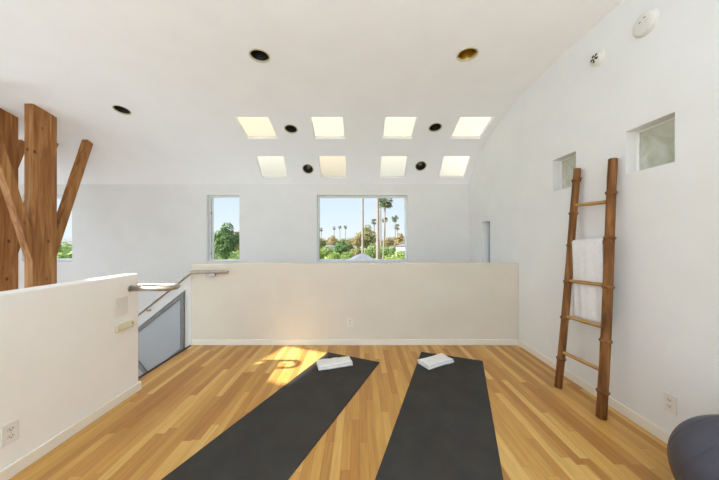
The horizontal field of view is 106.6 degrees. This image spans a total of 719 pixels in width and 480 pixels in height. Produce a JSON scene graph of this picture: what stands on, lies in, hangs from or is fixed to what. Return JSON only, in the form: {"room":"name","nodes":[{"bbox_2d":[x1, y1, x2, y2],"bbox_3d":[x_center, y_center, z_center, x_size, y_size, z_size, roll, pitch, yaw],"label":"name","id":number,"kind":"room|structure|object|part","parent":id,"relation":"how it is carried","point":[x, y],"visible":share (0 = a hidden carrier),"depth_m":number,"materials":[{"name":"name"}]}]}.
{"room":"exercise studio","nodes":[
{"label":"exercise studio","id":0,"kind":"room"},
{"bbox_2d":[0,274,137,470],"bbox_3d":[-2.090,0.844,-0.067,0.120,1.073,5.066,0,0,0],"label":"wall","id":1,"kind":"structure","parent":0,"point":[63,357],"depth_m":1.82,"materials":[{"name":"white paint"}]},
{"bbox_2d":[1,418,18,447],"bbox_3d":[-2.025,1.118,1.555,0.010,0.120,0.076,0,0,0],"label":"wall outlet","id":2,"kind":"object","parent":1,"relation":"attached to","point":[10,431],"visible":1,"depth_m":1.55,"materials":[{"name":"plastic"}]},
{"bbox_2d":[7,426,14,432],"bbox_3d":[-2.023,1.097,1.555,0.005,0.025,0.034,0,0,0],"label":"socket","id":3,"kind":"object","parent":2,"relation":"attached to","point":[10,429],"depth_m":1.55,"materials":[{"name":"plastic"}]},
{"bbox_2d":[7,433,14,439],"bbox_3d":[-2.023,1.139,1.555,0.005,0.025,0.034,0,0,0],"label":"socket","id":4,"kind":"object","parent":2,"relation":"attached to","point":[10,436],"depth_m":1.55,"materials":[{"name":"plastic"}]},
{"bbox_2d":[0,382,139,479],"bbox_3d":[-2.022,1.341,-0.067,0.015,0.078,5.066,0,0,0],"label":"baseboard","id":5,"kind":"structure","parent":1,"relation":"attached to","point":[7,473],"depth_m":1.82,"materials":[{"name":"paint"}]},
{"bbox_2d":[114,296,127,316],"bbox_3d":[-2.024,0.565,2.280,0.012,0.150,0.124,0,0,0],"label":"light switch","id":6,"kind":"object","parent":1,"relation":"attached to","point":[120,304],"visible":1,"depth_m":2.27,"materials":[{"name":"plastic"}]},
{"bbox_2d":[115,320,133,331],"bbox_3d":[-2.015,0.738,2.305,0.029,0.060,0.166,0,0,0],"label":"wall control box","id":7,"kind":"object","parent":1,"relation":"attached to","point":[120,327],"visible":1,"depth_m":2.29,"materials":[{"name":"beige plastic"}]},
{"bbox_2d":[128,283,179,291],"bbox_3d":[-3.151,1.389,2.458,2.969,1.977,0.222,0,0,0],"label":"handrail","id":8,"kind":"object","parent":1,"relation":"attached to","point":[141,286],"visible":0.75,"depth_m":2.37,"materials":[{"name":"metal"}]},
{"bbox_2d":[138,345,191,378],"bbox_3d":[-2.207,1.392,2.985,0.030,0.036,1.030,0,0,0],"label":"trim","id":9,"kind":"structure","parent":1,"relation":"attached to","point":[169,358],"depth_m":3.01,"materials":[{"name":"grey metal"}]},
{"bbox_2d":[186,276,190,346],"bbox_3d":[-2.256,1.223,3.580,0.068,1.513,0.100,0,0,0],"label":"wall","id":10,"kind":"structure","parent":0,"point":[188,280],"depth_m":3.53,"materials":[{"name":"paint"}]},
{"bbox_2d":[18,184,468,344],"bbox_3d":[-2.455,1.500,5.200,9.390,5.360,0.200,0,0,0],"label":"wall","id":11,"kind":"structure","parent":0,"point":[154,232],"depth_m":5.10,"materials":[{"name":"paint"}]},
{"bbox_2d":[57,196,71,260],"bbox_3d":[-5.945,-0.223,5.250,0.950,1.273,0.060,0,0,0],"label":"window","id":12,"kind":"structure","parent":11,"relation":"in","point":[58,197],"depth_m":5.22,"materials":[{"name":"paint"}]},
{"bbox_2d":[210,196,238,260],"bbox_3d":[-2.598,-0.223,5.224,0.625,1.273,0.072,0,0,0],"label":"window","id":13,"kind":"structure","parent":11,"relation":"in","point":[211,197],"depth_m":5.20,"materials":[{"name":"paint"}]},
{"bbox_3d":[-2.874,-0.223,5.197,0.009,1.165,0.006,0,0,0],"label":"hinge rail","id":14,"kind":"part","parent":13,"relation":"part of","materials":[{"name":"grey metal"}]},
{"bbox_2d":[318,196,406,260],"bbox_3d":[0.053,-0.223,5.250,1.737,1.273,0.060,0,0,0],"label":"window","id":15,"kind":"structure","parent":11,"relation":"in","point":[319,197],"depth_m":5.22,"materials":[{"name":"paint"}]},
{"bbox_2d":[0,0,622,183],"bbox_3d":[-2.455,-1.485,1.227,9.290,0.909,7.853,0,0,0],"label":"ceiling","id":16,"kind":"structure","parent":0,"point":[184,70],"depth_m":3.09,"materials":[{"name":"paint"}]},
{"bbox_2d":[112,105,131,114],"bbox_3d":[-3.347,-1.904,3.785,0.213,0.200,0.231,0,0,-15],"label":"recessed light","id":17,"kind":"object","parent":16,"relation":"in","point":[120,109],"visible":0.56,"depth_m":3.83,"materials":[{"name":"black metal"}]},
{"bbox_2d":[236,117,276,136],"bbox_3d":[-1.583,-1.766,4.156,0.555,0.177,0.520,0,0,0],"label":"window","id":18,"kind":"structure","parent":16,"relation":"attached to","point":[252,126],"depth_m":4.17,"materials":[{"name":"beige glass"}]},
{"bbox_2d":[249,49,270,62],"bbox_3d":[-1.029,-1.976,2.766,0.214,0.164,0.214,0,0,0],"label":"recessed light","id":19,"kind":"object","parent":16,"relation":"in","point":[258,55],"visible":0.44,"depth_m":2.83,"materials":[{"name":"black metal"}]},
{"bbox_2d":[256,156,287,176],"bbox_3d":[-1.583,-1.342,4.900,0.555,0.388,0.398,0,0,0],"label":"window","id":20,"kind":"structure","parent":16,"relation":"attached to","point":[270,166],"depth_m":4.92,"materials":[{"name":"glass"}]},
{"bbox_2d":[284,124,297,133],"bbox_3d":[-1.068,-1.797,4.185,0.210,0.214,0.239,0,0,-9],"label":"recessed light","id":21,"kind":"object","parent":16,"relation":"in","point":[289,128],"visible":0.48,"depth_m":4.24,"materials":[{"name":"black metal"}]},
{"bbox_2d":[302,164,313,173],"bbox_3d":[-0.947,-1.331,4.939,0.209,0.210,0.212,0,0,-8],"label":"recessed light","id":22,"kind":"object","parent":16,"relation":"in","point":[307,168],"visible":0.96,"depth_m":4.96,"materials":[{"name":"black metal"}]},
{"bbox_2d":[310,117,344,136],"bbox_3d":[-0.481,-1.766,4.156,0.548,0.177,0.520,0,0,0],"label":"window","id":23,"kind":"structure","parent":16,"relation":"attached to","point":[322,126],"depth_m":4.17,"materials":[{"name":"glass"}]},
{"bbox_2d":[319,156,346,176],"bbox_3d":[-0.481,-1.342,4.900,0.548,0.388,0.398,0,0,0],"label":"window","id":24,"kind":"structure","parent":16,"relation":"attached to","point":[330,166],"depth_m":4.92,"materials":[{"name":"glass"}]},
{"bbox_2d":[380,156,407,176],"bbox_3d":[0.614,-1.342,4.900,0.537,0.388,0.398,0,0,0],"label":"window","id":25,"kind":"structure","parent":16,"relation":"attached to","point":[390,166],"depth_m":4.92,"materials":[{"name":"glass"}]},
{"bbox_2d":[383,117,416,136],"bbox_3d":[0.614,-1.766,4.156,0.537,0.177,0.520,0,0,0],"label":"window","id":26,"kind":"structure","parent":16,"relation":"attached to","point":[393,126],"depth_m":4.17,"materials":[{"name":"glass"}]},
{"bbox_2d":[415,161,426,170],"bbox_3d":[1.109,-1.373,4.894,0.209,0.208,0.214,0,0,-8],"label":"recessed light","id":27,"kind":"object","parent":16,"relation":"in","point":[421,165],"visible":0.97,"depth_m":4.92,"materials":[{"name":"black metal"}]},
{"bbox_2d":[428,123,441,131],"bbox_3d":[1.166,-1.807,4.152,0.210,0.213,0.238,0,0,-10],"label":"recessed light","id":28,"kind":"object","parent":16,"relation":"in","point":[435,127],"visible":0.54,"depth_m":4.20,"materials":[{"name":"black metal"}]},
{"bbox_2d":[439,156,470,176],"bbox_3d":[1.722,-1.342,4.900,0.545,0.388,0.398,0,0,0],"label":"window","id":29,"kind":"structure","parent":16,"relation":"attached to","point":[451,166],"depth_m":4.92,"materials":[{"name":"glass"}]},
{"bbox_2d":[456,47,478,61],"bbox_3d":[1.105,-1.976,2.746,0.214,0.164,0.214,0,0,0],"label":"recessed light","id":30,"kind":"object","parent":16,"relation":"in","point":[467,54],"visible":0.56,"depth_m":2.81,"materials":[{"name":"gold metal"}]},
{"bbox_2d":[451,117,491,136],"bbox_3d":[1.722,-1.766,4.156,0.545,0.177,0.520,0,0,0],"label":"window","id":31,"kind":"structure","parent":16,"relation":"attached to","point":[466,126],"depth_m":4.17,"materials":[{"name":"glass"}]},
{"bbox_2d":[138,263,517,344],"bbox_3d":[-1.655,1.716,3.580,7.490,2.818,0.120,0,0,0],"label":"wall","id":32,"kind":"structure","parent":0,"point":[253,300],"depth_m":3.52,"materials":[{"name":"paint"}]},
{"bbox_2d":[138,270,227,315],"bbox_3d":[-3.256,1.458,3.482,3.113,2.134,0.097,0,0,0],"label":"handrail","id":33,"kind":"object","parent":32,"relation":"attached to","point":[212,273],"visible":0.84,"depth_m":3.44,"materials":[{"name":"metal"}]},
{"bbox_2d":[347,317,352,326],"bbox_3d":[-0.125,1.077,3.515,0.076,0.120,0.010,0,0,0],"label":"wall outlet","id":34,"kind":"object","parent":32,"relation":"attached to","point":[349,319],"visible":1,"depth_m":3.51,"materials":[{"name":"plastic"}]},
{"bbox_2d":[192,339,518,344],"bbox_3d":[-0.055,1.341,3.513,4.290,0.078,0.015,0,0,0],"label":"baseboard","id":35,"kind":"structure","parent":32,"relation":"attached to","point":[194,341],"depth_m":3.50,"materials":[{"name":"paint"}]},
{"bbox_2d":[9,345,674,479],"bbox_3d":[-0.055,1.520,0.520,4.290,0.280,6.240,0,0,0],"label":"floor","id":36,"kind":"structure","parent":0,"point":[544,431],"depth_m":2.04,"materials":[{"name":"brown wood"}]},
{"bbox_2d":[161,352,379,479],"bbox_3d":[-0.505,1.376,2.163,0.669,0.007,2.150,0,0,23],"label":"yoga mat","id":37,"kind":"object","parent":36,"relation":"on","point":[271,441],"visible":0.94,"depth_m":1.93,"materials":[{"name":"grey plastic"}]},
{"bbox_2d":[317,356,352,370],"bbox_3d":[-0.276,1.350,2.945,0.378,0.046,0.196,0,0,-17],"label":"folded towel","id":38,"kind":"object","parent":37,"relation":"on","point":[332,363],"visible":1,"depth_m":2.91,"materials":[{"name":"white fabric"}]},
{"bbox_2d":[375,352,502,479],"bbox_3d":[0.697,1.376,2.169,0.689,0.007,2.150,0,0,21],"label":"yoga mat","id":39,"kind":"object","parent":36,"relation":"on","point":[443,429],"visible":0.96,"depth_m":1.93,"materials":[{"name":"grey plastic"}]},
{"bbox_2d":[417,353,453,369],"bbox_3d":[0.850,1.350,2.990,0.366,0.045,0.202,0,0,-28],"label":"folded towel","id":40,"kind":"object","parent":39,"relation":"on","point":[438,360],"visible":1,"depth_m":2.96,"materials":[{"name":"white fabric"}]},
{"bbox_2d":[554,158,617,420],"bbox_3d":[1.956,0.355,2.303,0.250,2.056,0.522,0,0,0],"label":"ladder","id":41,"kind":"object","parent":36,"relation":"on","point":[605,339],"visible":0.96,"depth_m":2.14,"materials":[{"name":"brown wood"}]},
{"bbox_3d":[1.956,0.355,2.515,0.250,2.056,0.098,0,0,0],"label":"rail","id":42,"kind":"part","parent":41,"relation":"part of","materials":[{"name":"brown wood"}]},
{"bbox_2d":[572,238,603,323],"bbox_3d":[1.992,0.355,2.325,0.060,0.742,0.315,0,0,0],"label":"bath towel","id":43,"kind":"object","parent":41,"relation":"hanging from","point":[587,254],"visible":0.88,"depth_m":2.31,"materials":[{"name":"white fabric"}]},
{"bbox_3d":[1.963,0.363,2.119,0.253,2.041,0.089,0,0,-26],"label":"rail","id":44,"kind":"part","parent":41,"relation":"part of","materials":[{"name":"brown wood"}]},
{"bbox_2d":[667,414,718,479],"bbox_3d":[1.805,1.112,1.215,0.540,0.540,0.540,0,0,23],"label":"exercise ball","id":45,"kind":"object","parent":36,"relation":"on","point":[693,445],"visible":1,"depth_m":1.27,"materials":[{"name":"rubber"}]},
{"bbox_2d":[469,0,718,433],"bbox_3d":[2.190,1.100,1.350,0.200,6.160,7.900,0,0,0],"label":"wall","id":46,"kind":"structure","parent":0,"point":[665,318],"depth_m":2.07,"materials":[{"name":"paint"}]},
{"bbox_2d":[489,222,489,262],"bbox_3d":[2.230,0.085,4.433,0.040,0.795,0.285,0,0,0],"label":"window","id":47,"kind":"structure","parent":46,"relation":"in","point":[489,222],"depth_m":4.56,"materials":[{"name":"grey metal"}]},
{"bbox_2d":[561,155,575,188],"bbox_3d":[2.195,-0.693,2.744,0.040,0.340,0.313,0,0,0],"label":"window","id":48,"kind":"structure","parent":46,"relation":"in","point":[568,164],"depth_m":2.82,"materials":[{"name":"glass"}]},
{"bbox_2d":[518,340,670,443],"bbox_3d":[2.083,1.341,0.453,0.015,0.078,6.105,0,0,0],"label":"baseboard","id":49,"kind":"structure","parent":46,"relation":"attached to","point":[630,414],"depth_m":2.18,"materials":[{"name":"paint"}]},
{"bbox_2d":[590,50,604,66],"bbox_3d":[2.068,-1.585,2.340,0.045,0.124,0.124,0,0,0],"label":"smoke detector","id":50,"kind":"object","parent":46,"relation":"attached to","point":[598,57],"visible":1,"depth_m":2.31,"materials":[{"name":"plastic"}]},
{"bbox_2d":[633,8,659,37],"bbox_3d":[2.072,-1.575,1.950,0.036,0.168,0.168,0,0,0],"label":"smoke detector","id":51,"kind":"object","parent":46,"relation":"attached to","point":[648,20],"visible":1,"depth_m":1.93,"materials":[{"name":"plastic"}]},
{"bbox_2d":[637,117,674,170],"bbox_3d":[2.195,-0.684,1.940,0.040,0.337,0.327,0,0,0],"label":"window","id":52,"kind":"structure","parent":46,"relation":"in","point":[655,143],"depth_m":1.97,"materials":[{"name":"glass"}]},
{"bbox_2d":[663,391,676,414],"bbox_3d":[2.085,1.095,1.800,0.010,0.120,0.076,0,0,0],"label":"wall outlet","id":53,"kind":"object","parent":46,"relation":"attached to","point":[669,401],"visible":1,"depth_m":1.80,"materials":[{"name":"plastic"}]},
{"bbox_3d":[-2.455,4.230,1.250,9.090,0.100,7.700,0,0,0],"label":"floor","id":54,"kind":"structure","parent":0,"visible":0},
{"bbox_2d":[18,140,23,167],"bbox_3d":[-5.580,1.140,3.772,0.100,6.081,1.409,0,0,0],"label":"timber post","id":55,"kind":"object","parent":54,"relation":"on","point":[20,142],"visible":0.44,"depth_m":4.37,"materials":[{"name":"brown wood"}]},
{"bbox_2d":[0,108,58,291],"bbox_3d":[-5.054,1.140,3.772,0.108,6.081,1.409,0,0,0],"label":"timber post","id":56,"kind":"object","parent":54,"relation":"on","point":[10,247],"visible":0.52,"depth_m":3.82,"materials":[{"name":"brown wood"}]},
{"bbox_2d":[0,104,92,287],"bbox_3d":[-4.495,1.140,3.772,0.120,6.081,1.409,0,0,0],"label":"timber post","id":57,"kind":"object","parent":54,"relation":"on","point":[38,225],"visible":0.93,"depth_m":3.73,"materials":[{"name":"brown wood"}]},
{"bbox_3d":[-3.955,2.835,3.000,3.510,2.530,1.040,0,0,0],"label":"floor","id":58,"kind":"structure","parent":54,"relation":"on","visible":0},
{"bbox_2d":[138,292,184,376],"bbox_3d":[-3.469,1.988,3.507,2.347,2.617,0.035,0,0,0],"label":"panel","id":59,"kind":"object","parent":58,"relation":"attached to","point":[162,336],"visible":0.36,"depth_m":3.50,"materials":[{"name":"grey metal"}]},
{"label":"outside","id":60,"kind":"structure","parent":0,"visible":0},
{"bbox_3d":[0.000,7.480,132.800,320.000,0.200,254.400,0,0,0],"label":"ground","id":61,"kind":"structure","parent":60,"visible":0},
{"bbox_2d":[214,222,238,258],"bbox_3d":[-9.489,3.052,18.896,2.272,8.669,1.915,0,0,0],"label":"tree","id":62,"kind":"object","parent":61,"relation":"on","point":[225,242],"visible":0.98,"depth_m":18.48,"materials":[{"name":"green plant"}]},
{"bbox_2d":[57,241,395,258],"bbox_3d":[-7.006,3.080,51.357,235.853,9.583,54.942,0,0,0],"label":"undergrowth","id":63,"kind":"object","parent":61,"relation":"on","point":[64,252],"visible":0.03,"depth_m":39.52,"materials":[{"name":"green plant"}]},
{"bbox_2d":[320,238,325,248],"bbox_3d":[-8.762,3.409,58.049,3.180,7.969,3.432,0,0,45],"label":"tree","id":64,"kind":"object","parent":61,"relation":"on","point":[322,244],"visible":0.35,"depth_m":57.32,"materials":[{"name":"green plant"}]},
{"bbox_2d":[320,248,325,258],"bbox_3d":[-4.073,4.056,25.969,1.478,6.655,1.284,0,0,37],"label":"tree","id":65,"kind":"object","parent":61,"relation":"on","point":[322,253],"visible":0.21,"depth_m":25.75,"materials":[{"name":"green plant"}]},
{"bbox_2d":[321,246,335,258],"bbox_3d":[-3.928,3.996,34.061,2.013,6.780,1.849,0,0,0],"label":"tree","id":66,"kind":"object","parent":61,"relation":"on","point":[326,250],"visible":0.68,"depth_m":33.74,"materials":[{"name":"green plant"}]},
{"bbox_2d":[326,235,339,245],"bbox_3d":[-6.677,3.088,65.893,3.260,8.619,3.751,0,0,29],"label":"tree","id":67,"kind":"object","parent":61,"relation":"on","point":[332,241],"visible":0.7,"depth_m":65.38,"materials":[{"name":"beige plant"}]},
{"bbox_2d":[325,252,340,258],"bbox_3d":[-2.417,4.217,23.990,1.428,6.333,1.316,0,0,30],"label":"tree","id":68,"kind":"object","parent":61,"relation":"on","point":[333,256],"visible":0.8,"depth_m":23.82,"materials":[{"name":"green plant"}]},
{"bbox_2d":[334,239,348,254],"bbox_3d":[-2.438,3.604,36.005,1.976,7.568,2.274,0,0,-16],"label":"tree","id":69,"kind":"object","parent":61,"relation":"on","point":[342,244],"visible":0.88,"depth_m":35.38,"materials":[{"name":"green plant"}]},
{"bbox_2d":[340,252,353,258],"bbox_3d":[-1.333,4.235,27.058,1.468,6.299,1.602,0,0,0],"label":"tree","id":70,"kind":"object","parent":61,"relation":"on","point":[343,255],"visible":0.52,"depth_m":26.97,"materials":[{"name":"green plant"}]},
{"bbox_2d":[340,238,353,250],"bbox_3d":[-3.602,3.311,71.685,4.257,8.188,4.529,0,0,37],"label":"tree","id":71,"kind":"object","parent":61,"relation":"on","point":[347,241],"visible":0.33,"depth_m":71.21,"materials":[{"name":"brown plant"}]},
{"bbox_2d":[348,247,360,256],"bbox_3d":[-0.470,4.140,34.011,2.005,6.494,1.904,0,0,-43],"label":"tree","id":72,"kind":"object","parent":61,"relation":"on","point":[355,251],"visible":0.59,"depth_m":33.50,"materials":[{"name":"green plant"}]},
{"bbox_2d":[351,233,364,248],"bbox_3d":[-0.363,2.820,57.075,2.911,9.137,2.501,0,0,0],"label":"tree","id":73,"kind":"object","parent":61,"relation":"on","point":[358,239],"visible":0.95,"depth_m":56.42,"materials":[{"name":"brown plant"}]},
{"bbox_2d":[349,253,373,258],"bbox_3d":[0.146,4.019,14.000,6.000,6.722,6.000,0,0,-12],"label":"house","id":74,"kind":"structure","parent":61,"relation":"on","point":[361,255],"depth_m":13.69,"materials":[{"name":"grey"}]},
{"bbox_2d":[361,198,363,252],"bbox_3d":[0.583,-2.288,29.757,4.108,19.339,4.317,0,0,0],"label":"palm tree","id":75,"kind":"object","parent":61,"relation":"on","point":[362,249],"visible":0.06,"depth_m":29.92,"materials":[{"name":"grey plant"}]},
{"bbox_2d":[359,224,375,248],"bbox_3d":[1.514,1.954,59.946,3.951,10.894,4.547,0,0,-38],"label":"tree","id":76,"kind":"object","parent":61,"relation":"on","point":[369,234],"visible":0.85,"depth_m":58.74,"materials":[{"name":"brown plant"}]},
{"bbox_2d":[364,246,375,258],"bbox_3d":[1.385,4.024,32.056,1.821,6.724,1.591,0,0,0],"label":"tree","id":77,"kind":"object","parent":61,"relation":"on","point":[369,251],"visible":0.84,"depth_m":31.80,"materials":[{"name":"green plant"}]},
{"bbox_2d":[371,219,375,252],"bbox_3d":[4.073,0.715,75.025,1.741,13.333,2.021,0,0,0],"label":"palm tree","id":78,"kind":"object","parent":61,"relation":"on","point":[373,220],"visible":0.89,"depth_m":74.76,"materials":[{"name":"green plant"}]},
{"bbox_2d":[376,198,379,258],"bbox_3d":[1.652,-1.748,23.945,4.133,18.259,4.171,0,0,26],"label":"palm tree","id":79,"kind":"object","parent":61,"relation":"on","point":[377,199],"visible":0.06,"depth_m":23.88,"materials":[{"name":"grey plant"}]},
{"bbox_2d":[380,202,381,257],"bbox_3d":[3.190,-3.414,40.122,5.177,21.589,4.878,0,0,0],"label":"palm tree","id":80,"kind":"object","parent":61,"relation":"on","point":[380,202],"visible":0.04,"depth_m":39.90,"materials":[{"name":"grey plant"}]},
{"bbox_2d":[379,246,390,258],"bbox_3d":[3.500,4.097,37.943,1.852,6.578,2.010,0,0,19],"label":"tree","id":81,"kind":"object","parent":61,"relation":"on","point":[386,250],"visible":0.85,"depth_m":37.72,"materials":[{"name":"green plant"}]},
{"bbox_2d":[379,198,393,258],"bbox_3d":[2.894,1.055,30.035,1.944,12.661,1.817,0,0,0],"label":"palm tree","id":82,"kind":"object","parent":61,"relation":"on","point":[385,203],"visible":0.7,"depth_m":29.92,"materials":[{"name":"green plant"}]},
{"bbox_2d":[382,236,394,247],"bbox_3d":[6.340,3.279,60.014,2.741,8.222,2.959,0,0,-30],"label":"tree","id":83,"kind":"object","parent":61,"relation":"on","point":[387,240],"visible":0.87,"depth_m":59.49,"materials":[{"name":"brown plant"}]},
{"bbox_2d":[390,245,396,257],"bbox_3d":[5.911,4.058,45.052,1.849,6.654,1.581,0,0,0],"label":"tree","id":84,"kind":"object","parent":61,"relation":"on","point":[394,247],"visible":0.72,"depth_m":44.62,"materials":[{"name":"green plant"}]},
{"bbox_3d":[5.920,1.539,45.048,1.852,1.616,1.584,0,0,2],"label":"crown","id":85,"kind":"part","parent":84,"relation":"part of","materials":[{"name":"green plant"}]},
{"bbox_2d":[391,215,398,237],"bbox_3d":[10.624,-0.015,79.985,2.369,14.794,2.539,0,0,0],"label":"palm tree","id":86,"kind":"object","parent":61,"relation":"on","point":[394,219],"visible":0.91,"depth_m":79.89,"materials":[{"name":"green plant"}]},
{"bbox_2d":[391,250,404,258],"bbox_3d":[3.094,4.089,20.934,1.724,6.592,1.498,0,0,-19],"label":"tree","id":87,"kind":"object","parent":61,"relation":"on","point":[400,254],"visible":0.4,"depth_m":20.80,"materials":[{"name":"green plant"}]},
{"bbox_2d":[394,233,404,245],"bbox_3d":[10.042,2.823,64.094,4.202,9.153,3.532,0,0,32],"label":"tree","id":88,"kind":"object","parent":61,"relation":"on","point":[400,240],"visible":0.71,"depth_m":63.70,"materials":[{"name":"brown plant"}]},
{"bbox_2d":[396,244,404,257],"bbox_3d":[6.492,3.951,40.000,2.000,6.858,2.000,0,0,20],"label":"house","id":89,"kind":"structure","parent":61,"relation":"on","point":[400,247],"depth_m":39.29,"materials":[{"name":"grey"}]}
]}

